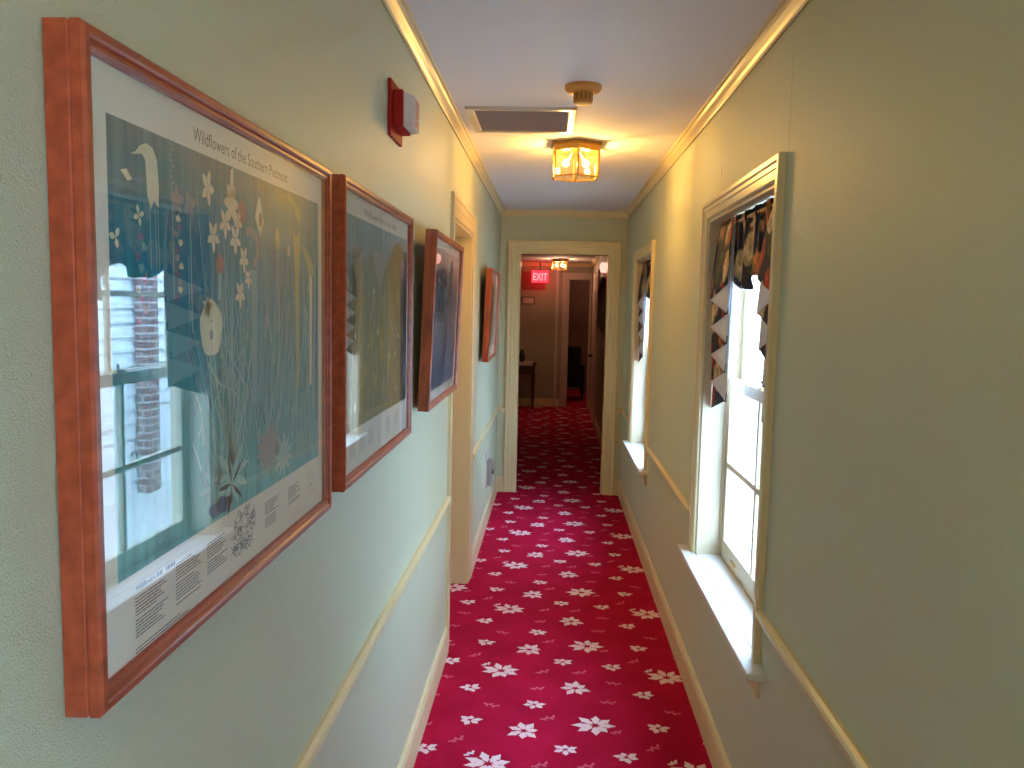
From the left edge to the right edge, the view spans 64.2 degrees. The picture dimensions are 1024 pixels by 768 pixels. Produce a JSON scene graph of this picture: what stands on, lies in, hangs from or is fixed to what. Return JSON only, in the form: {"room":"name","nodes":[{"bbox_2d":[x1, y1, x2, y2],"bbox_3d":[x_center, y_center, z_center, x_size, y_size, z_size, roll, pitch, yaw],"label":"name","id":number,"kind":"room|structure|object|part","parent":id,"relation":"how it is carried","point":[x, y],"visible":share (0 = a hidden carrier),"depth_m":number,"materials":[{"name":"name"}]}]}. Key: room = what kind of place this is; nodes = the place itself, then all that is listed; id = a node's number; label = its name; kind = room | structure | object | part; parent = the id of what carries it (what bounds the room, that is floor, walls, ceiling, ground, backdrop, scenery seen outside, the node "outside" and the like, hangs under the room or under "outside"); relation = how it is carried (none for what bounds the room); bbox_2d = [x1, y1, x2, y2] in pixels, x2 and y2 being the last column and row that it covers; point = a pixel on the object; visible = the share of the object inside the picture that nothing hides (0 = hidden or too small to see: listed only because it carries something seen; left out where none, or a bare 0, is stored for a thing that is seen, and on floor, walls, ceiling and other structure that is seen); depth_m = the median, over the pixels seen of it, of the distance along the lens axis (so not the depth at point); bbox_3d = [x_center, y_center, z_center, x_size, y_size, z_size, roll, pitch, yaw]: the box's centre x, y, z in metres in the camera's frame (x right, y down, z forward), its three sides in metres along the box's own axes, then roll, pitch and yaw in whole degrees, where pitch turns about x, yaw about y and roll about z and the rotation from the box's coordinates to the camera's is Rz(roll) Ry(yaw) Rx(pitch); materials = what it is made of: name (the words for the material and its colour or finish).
{"room":"hotel corridor","nodes":[
{"label":"hotel corridor","id":0,"kind":"room"},
{"bbox_2d":[0,0,500,767],"bbox_3d":[-0.456,0.197,1.951,0.170,2.420,10.200,1,5,3],"label":"wall","id":1,"kind":"structure","parent":0,"point":[250,687],"depth_m":1.33,"materials":[{"name":"green paint"}]},
{"bbox_2d":[42,17,331,718],"bbox_3d":[-0.382,-0.041,1.154,0.037,0.645,0.813,1,6,3],"label":"framed picture","id":2,"kind":"object","parent":1,"relation":"attached to","point":[190,242],"visible":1,"depth_m":0.92,"materials":[{"name":"brown wood"}]},
{"bbox_2d":[331,174,413,491],"bbox_3d":[-0.337,-0.134,2.056,0.037,0.645,0.800,1,5,3],"label":"framed picture","id":3,"kind":"object","parent":1,"relation":"attached to","point":[372,239],"visible":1,"depth_m":1.91,"materials":[{"name":"brown wood"}]},
{"bbox_2d":[346,190,403,474],"bbox_3d":[-0.331,-0.134,2.055,0.001,0.621,0.776,1,5,3],"label":"print","id":4,"kind":"object","parent":3,"relation":"attached to","point":[374,227],"depth_m":1.97,"materials":[{"name":"multicoloured paper"}]},
{"bbox_3d":[-0.327,-0.134,2.055,0.001,0.620,0.775,1,5,3],"label":"glass","id":5,"kind":"part","parent":3,"relation":"part of","materials":[{"name":"clear glass"}]},
{"bbox_2d":[293,496,451,767],"bbox_3d":[-0.455,0.841,0.311,0.022,0.042,6.820,1,5,3],"label":"chair rail","id":6,"kind":"object","parent":1,"relation":"attached to","point":[315,742],"visible":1,"depth_m":1.99,"materials":[{"name":"beige paint"}]},
{"bbox_2d":[387,77,418,146],"bbox_3d":[-0.299,-0.754,2.278,0.063,0.150,0.170,1,5,3],"label":"fire alarm","id":7,"kind":"object","parent":1,"relation":"attached to","point":[403,107],"visible":1,"depth_m":2.23,"materials":[{"name":"red plastic"}]},
{"bbox_3d":[-0.326,-0.755,2.279,0.010,0.150,0.170,1,5,3],"label":"plate","id":8,"kind":"part","parent":7,"relation":"part of","materials":[{"name":"red plastic"}]},
{"bbox_2d":[418,229,463,411],"bbox_3d":[-0.258,-0.243,3.082,0.059,0.601,0.800,1,5,3],"label":"framed picture","id":9,"kind":"object","parent":1,"relation":"attached to","point":[443,262],"visible":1,"depth_m":2.90,"materials":[{"name":"orange wood"}]},
{"bbox_3d":[-0.249,-0.242,3.082,0.001,0.575,0.775,3,5,3],"label":"glass","id":10,"kind":"part","parent":9,"relation":"part of","materials":[{"name":"clear glass"}]},
{"bbox_2d":[397,477,502,767],"bbox_3d":[-0.362,1.340,2.052,0.066,0.130,10.200,1,5,3],"label":"baseboard","id":11,"kind":"structure","parent":1,"relation":"attached to","point":[410,751],"depth_m":3.30,"materials":[{"name":"beige paint"}]},
{"bbox_2d":[445,191,476,649],"bbox_3d":[-0.339,0.149,4.214,0.186,2.100,1.080,1,5,3],"label":"door frame","id":12,"kind":"structure","parent":1,"relation":"in","point":[463,221],"depth_m":4.63,"materials":[{"name":"beige paint"}]},
{"bbox_2d":[473,407,504,458],"bbox_3d":[-0.152,0.325,5.920,0.066,0.042,2.300,1,5,3],"label":"chair rail","id":13,"kind":"object","parent":1,"relation":"attached to","point":[498,409],"visible":0.97,"depth_m":5.74,"materials":[{"name":"beige paint"}]},
{"bbox_2d":[485,451,493,487],"bbox_3d":[-0.163,0.627,5.993,0.052,0.245,0.130,1,5,3],"label":"wall box","id":14,"kind":"object","parent":1,"relation":"attached to","point":[488,474],"visible":1,"depth_m":5.94,"materials":[{"name":"grey plastic"}]},
{"bbox_3d":[-0.185,0.627,5.994,0.008,0.245,0.130,1,5,3],"label":"plate","id":15,"kind":"part","parent":14,"relation":"part of","materials":[{"name":"grey plastic"}]},
{"bbox_2d":[482,268,499,361],"bbox_3d":[-0.136,-0.463,5.469,0.038,0.585,0.750,3,5,3],"label":"framed picture","id":16,"kind":"object","parent":1,"relation":"attached to","point":[492,289],"visible":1,"depth_m":5.27,"materials":[{"name":"orange wood"}]},
{"bbox_3d":[-0.127,-0.462,5.469,0.001,0.560,0.725,3,5,3],"label":"glass","id":17,"kind":"part","parent":16,"relation":"part of","materials":[{"name":"clear glass"}]},
{"bbox_2d":[518,266,591,406],"bbox_3d":[0.382,-0.847,13.336,3.250,2.420,0.120,1,5,3],"label":"wall","id":18,"kind":"structure","parent":0,"point":[537,320],"depth_m":13.27,"materials":[{"name":"beige paint"}]},
{"bbox_2d":[522,297,534,303],"bbox_3d":[0.264,-1.352,13.227,0.200,0.120,0.016,1,5,3],"label":"wall plaque","id":19,"kind":"object","parent":18,"relation":"attached to","point":[525,300],"visible":1,"depth_m":13.23,"materials":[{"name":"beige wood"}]},
{"bbox_2d":[553,267,558,406],"bbox_3d":[0.716,-0.757,13.257,0.040,2.270,0.020,1,5,3],"label":"trim","id":20,"kind":"structure","parent":18,"relation":"attached to","point":[557,275],"depth_m":13.25,"materials":[{"name":"beige paint"}]},
{"bbox_2d":[560,273,591,407],"bbox_3d":[1.078,-0.709,13.301,0.550,2.180,0.146,1,5,3],"label":"door","id":21,"kind":"structure","parent":18,"relation":"in","point":[567,277],"depth_m":13.23,"materials":[{"name":"beige paint"}]},
{"bbox_2d":[521,255,595,263],"bbox_3d":[-0.115,-1.728,10.123,2.518,0.089,6.160,1,5,3],"label":"ceiling","id":22,"kind":"structure","parent":0,"point":[524,258],"depth_m":12.01,"materials":[{"name":"white paint"}]},
{"bbox_2d":[531,262,548,283],"bbox_3d":[0.444,-1.758,12.886,0.280,0.340,0.044,1,5,3],"label":"exit sign","id":23,"kind":"object","parent":22,"relation":"hanging from","point":[537,276],"visible":1,"depth_m":12.87,"materials":[{"name":"red plastic"}]},
{"bbox_3d":[0.443,-1.694,12.893,0.260,0.190,0.043,1,5,3],"label":"panel","id":24,"kind":"part","parent":23,"relation":"part of","materials":[{"name":"red plastic"}]},
{"bbox_2d":[552,258,567,270],"bbox_3d":[0.706,-1.761,12.069,0.227,0.171,0.262,0,5,-9],"label":"lantern","id":25,"kind":"object","parent":22,"relation":"attached to","point":[561,260],"visible":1,"depth_m":12.01,"materials":[{"name":"gold metal"}]},
{"bbox_2d":[413,390,711,767],"bbox_3d":[-0.113,1.012,6.584,3.400,0.051,19.700,1,5,3],"label":"floor","id":26,"kind":"structure","parent":0,"point":[560,655],"depth_m":3.94,"materials":[{"name":"carpet"}]},
{"bbox_2d":[519,361,536,409],"bbox_3d":[-0.021,0.013,13.073,0.815,0.740,0.440,1,5,3],"label":"side table","id":27,"kind":"object","parent":26,"relation":"on","point":[522,369],"visible":0.43,"depth_m":12.86,"materials":[{"name":"red wood"}]},
{"bbox_2d":[519,361,532,365],"bbox_3d":[-0.046,-0.339,13.036,0.760,0.046,0.452,1,5,3],"label":"table runner","id":28,"kind":"object","parent":27,"relation":"on","point":[525,363],"visible":0.36,"depth_m":12.80,"materials":[{"name":"beige fabric"}]},
{"bbox_2d":[519,350,524,361],"bbox_3d":[0.159,-0.448,12.972,0.110,0.190,0.110,1,5,3],"label":"vase","id":29,"kind":"object","parent":28,"relation":"on","point":[521,355],"visible":0.98,"depth_m":12.94,"materials":[{"name":"black ceramic"}]},
{"bbox_3d":[0.326,0.127,12.896,0.052,0.560,0.052,1,5,3],"label":"leg","id":30,"kind":"part","parent":27,"relation":"part of","materials":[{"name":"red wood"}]},
{"bbox_2d":[567,346,584,399],"bbox_3d":[0.969,-0.219,14.647,0.650,0.950,0.570,1,5,3],"label":"armchair","id":31,"kind":"object","parent":26,"relation":"on","point":[575,368],"visible":0.56,"depth_m":14.35,"materials":[{"name":"black fabric"}]},
{"bbox_3d":[0.969,-0.084,14.714,0.510,0.230,0.460,1,5,3],"label":"seat","id":32,"kind":"part","parent":31,"relation":"part of","materials":[{"name":"black fabric"}]},
{"bbox_3d":[0.962,-0.397,14.399,0.510,0.550,0.110,1,5,3],"label":"backrest","id":33,"kind":"part","parent":31,"relation":"part of","materials":[{"name":"black fabric"}]},
{"bbox_3d":[1.256,-0.107,14.643,0.070,0.500,0.570,1,5,3],"label":"armrest","id":34,"kind":"part","parent":31,"relation":"part of","materials":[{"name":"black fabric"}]},
{"bbox_2d":[496,216,628,479],"bbox_3d":[-0.297,-0.280,7.098,2.818,2.420,0.140,1,5,3],"label":"wall","id":35,"kind":"structure","parent":0,"point":[512,227],"depth_m":6.92,"materials":[{"name":"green paint"}]},
{"bbox_2d":[503,240,621,495],"bbox_3d":[0.427,-0.134,7.063,0.957,2.167,0.164,1,5,3],"label":"door frame","id":36,"kind":"structure","parent":35,"relation":"in","point":[516,248],"depth_m":6.97,"materials":[{"name":"beige paint"}]},
{"bbox_2d":[567,280,589,389],"bbox_3d":[1.081,-0.969,14.798,2.000,2.420,2.880,1,5,3],"label":"wall","id":37,"kind":"structure","parent":0,"point":[579,289],"depth_m":16.10,"materials":[{"name":"brown paint"}]},
{"bbox_2d":[406,0,779,210],"bbox_3d":[0.019,-1.476,6.424,3.450,0.100,19.750,1,5,3],"label":"ceiling","id":38,"kind":"structure","parent":0,"point":[656,63],"depth_m":2.82,"materials":[{"name":"white paint"}]},
{"bbox_2d":[464,106,576,133],"bbox_3d":[0.047,-1.154,3.581,0.463,0.012,0.460,1,5,3],"label":"ceiling vent","id":39,"kind":"object","parent":38,"relation":"in","point":[484,119],"visible":1,"depth_m":3.55,"materials":[{"name":"beige metal"}]},
{"bbox_2d":[475,111,567,130],"bbox_3d":[0.047,-1.156,3.581,0.395,0.007,0.392,1,5,3],"label":"grille","id":40,"kind":"object","parent":39,"relation":"attached to","point":[484,120],"depth_m":3.58,"materials":[{"name":"grey metal"}]},
{"bbox_2d":[551,139,602,181],"bbox_3d":[0.321,-1.117,4.104,0.246,0.172,0.284,1,5,-1],"label":"lantern","id":41,"kind":"object","parent":38,"relation":"attached to","point":[582,148],"visible":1,"depth_m":4.04,"materials":[{"name":"gold metal"}]},
{"bbox_2d":[563,152,572,165],"bbox_3d":[0.284,-1.135,4.101,0.052,0.083,0.028,1,5,3],"label":"bulb","id":42,"kind":"object","parent":41,"relation":"attached to","point":[565,163],"depth_m":4.09,"materials":[{"name":"yellow glass"}]},
{"bbox_3d":[0.320,-1.038,4.111,0.210,0.001,0.243,1,5,-1],"label":"glass","id":43,"kind":"part","parent":41,"relation":"part of","materials":[{"name":"glass"}]},
{"bbox_2d":[580,153,588,166],"bbox_3d":[0.360,-1.134,4.104,0.052,0.083,0.028,1,5,3],"label":"bulb","id":44,"kind":"object","parent":41,"relation":"attached to","point":[585,163],"depth_m":4.10,"materials":[{"name":"yellow glass"}]},
{"bbox_3d":[0.426,-1.098,4.107,0.001,0.122,0.121,1,5,-1],"label":"glass pane","id":45,"kind":"part","parent":41,"relation":"part of","materials":[{"name":"yellow glass"}]},
{"bbox_2d":[565,81,601,105],"bbox_3d":[0.264,-1.070,3.025,0.136,0.066,0.136,1,5,3],"label":"smoke detector","id":46,"kind":"object","parent":38,"relation":"attached to","point":[582,92],"visible":1,"depth_m":2.99,"materials":[{"name":"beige plastic"}]},
{"bbox_2d":[588,0,1023,767],"bbox_3d":[0.945,-0.060,5.025,0.170,2.420,16.500,1,5,3],"label":"wall","id":47,"kind":"structure","parent":0,"point":[894,571],"depth_m":1.55,"materials":[{"name":"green paint"}]},
{"bbox_2d":[518,398,601,445],"bbox_3d":[-0.164,0.571,10.337,2.518,0.130,6.160,1,5,3],"label":"baseboard","id":48,"kind":"structure","parent":47,"relation":"attached to","point":[521,401],"depth_m":13.36,"materials":[{"name":"beige paint"}]},
{"bbox_2d":[521,256,601,266],"bbox_3d":[-0.117,-1.657,10.129,2.518,0.053,6.160,1,5,3],"label":"crown molding","id":49,"kind":"structure","parent":47,"relation":"attached to","point":[596,258],"depth_m":13.13,"materials":[{"name":"beige paint"}]},
{"bbox_2d":[589,269,599,427],"bbox_3d":[1.151,-0.529,11.608,0.070,2.140,1.300,1,5,3],"label":"door","id":50,"kind":"structure","parent":47,"relation":"in","point":[594,344],"depth_m":11.55,"materials":[{"name":"beige paint"}]},
{"bbox_2d":[381,0,809,217],"bbox_3d":[0.191,-0.965,1.812,1.076,0.053,10.200,1,5,3],"label":"crown molding","id":51,"kind":"structure","parent":47,"relation":"attached to","point":[785,12],"depth_m":2.98,"materials":[{"name":"beige paint"}]},
{"bbox_2d":[597,277,605,332],"bbox_3d":[1.083,-0.960,9.862,0.060,0.660,0.800,1,5,3],"label":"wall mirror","id":52,"kind":"object","parent":47,"relation":"attached to","point":[601,306],"visible":0.88,"depth_m":9.50,"materials":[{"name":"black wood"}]},
{"bbox_2d":[600,263,606,274],"bbox_3d":[1.033,-1.275,9.132,0.108,0.160,0.094,1,5,3],"label":"wall lamp","id":53,"kind":"object","parent":47,"relation":"attached to","point":[603,266],"visible":0.77,"depth_m":9.09,"materials":[{"name":"white glass"}]},
{"bbox_2d":[616,240,655,485],"bbox_3d":[0.981,-0.204,5.980,0.256,1.531,1.970,1,5,3],"label":"window","id":54,"kind":"structure","parent":47,"relation":"in","point":[640,371],"depth_m":6.10,"materials":[{"name":"beige paint"}]},
{"bbox_2d":[638,259,650,360],"bbox_3d":[0.935,-0.485,5.605,0.058,0.738,0.976,1,5,3],"label":"window valance","id":55,"kind":"object","parent":54,"relation":"attached to","point":[644,287],"visible":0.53,"depth_m":5.84,"materials":[{"name":"multicoloured fabric"}]},
{"bbox_3d":[0.949,-0.715,5.585,0.025,0.275,0.967,1,5,3],"label":"valance panel","id":56,"kind":"part","parent":55,"relation":"part of","materials":[{"name":"fabric"}]},
{"bbox_2d":[613,480,731,767],"bbox_3d":[0.653,1.366,2.004,0.052,0.130,10.200,1,5,3],"label":"baseboard","id":57,"kind":"structure","parent":47,"relation":"attached to","point":[718,757],"depth_m":3.63,"materials":[{"name":"beige paint"}]},
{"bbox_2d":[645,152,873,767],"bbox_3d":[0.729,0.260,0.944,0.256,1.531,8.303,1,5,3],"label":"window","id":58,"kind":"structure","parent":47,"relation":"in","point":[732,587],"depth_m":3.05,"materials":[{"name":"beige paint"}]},
{"bbox_2d":[710,198,773,422],"bbox_3d":[0.795,-0.226,2.800,0.058,0.738,0.976,1,5,3],"label":"window valance","id":59,"kind":"object","parent":58,"relation":"attached to","point":[743,250],"visible":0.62,"depth_m":2.95,"materials":[{"name":"multicoloured fabric"}]},
{"bbox_3d":[0.809,-0.457,2.781,0.025,0.275,0.967,1,5,3],"label":"valance panel","id":60,"kind":"part","parent":59,"relation":"part of","materials":[{"name":"fabric"}]},
{"bbox_3d":[0.811,-0.570,2.767,0.014,0.013,0.974,1,5,3],"label":"curtain rod","id":61,"kind":"part","parent":59,"relation":"part of","materials":[{"name":"gold metal"}]},
{"bbox_3d":[0.859,0.384,2.853,0.032,0.733,0.976,1,5,3],"label":"sash","id":62,"kind":"part","parent":58,"relation":"part of","materials":[{"name":"beige paint"}]},
{"bbox_3d":[0.915,-0.270,2.790,0.024,0.652,0.976,1,5,3],"label":"sash","id":63,"kind":"part","parent":58,"relation":"part of","materials":[{"name":"beige paint"}]},
{"label":"outside","id":64,"kind":"structure","parent":0,"visible":0},
{"bbox_2d":[738,425,756,561],"bbox_3d":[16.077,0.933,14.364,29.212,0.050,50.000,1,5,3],"label":"window pane","id":65,"kind":"structure","parent":64,"point":[750,436],"depth_m":8.43,"materials":[{"name":"beige"}]},
{"bbox_2d":[744,275,763,431],"bbox_3d":[3.942,-0.914,10.779,0.200,3.780,26.000,1,5,3],"label":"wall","id":66,"kind":"structure","parent":65,"relation":"on","point":[756,359],"depth_m":13.37,"materials":[{"name":"white"}]}
]}

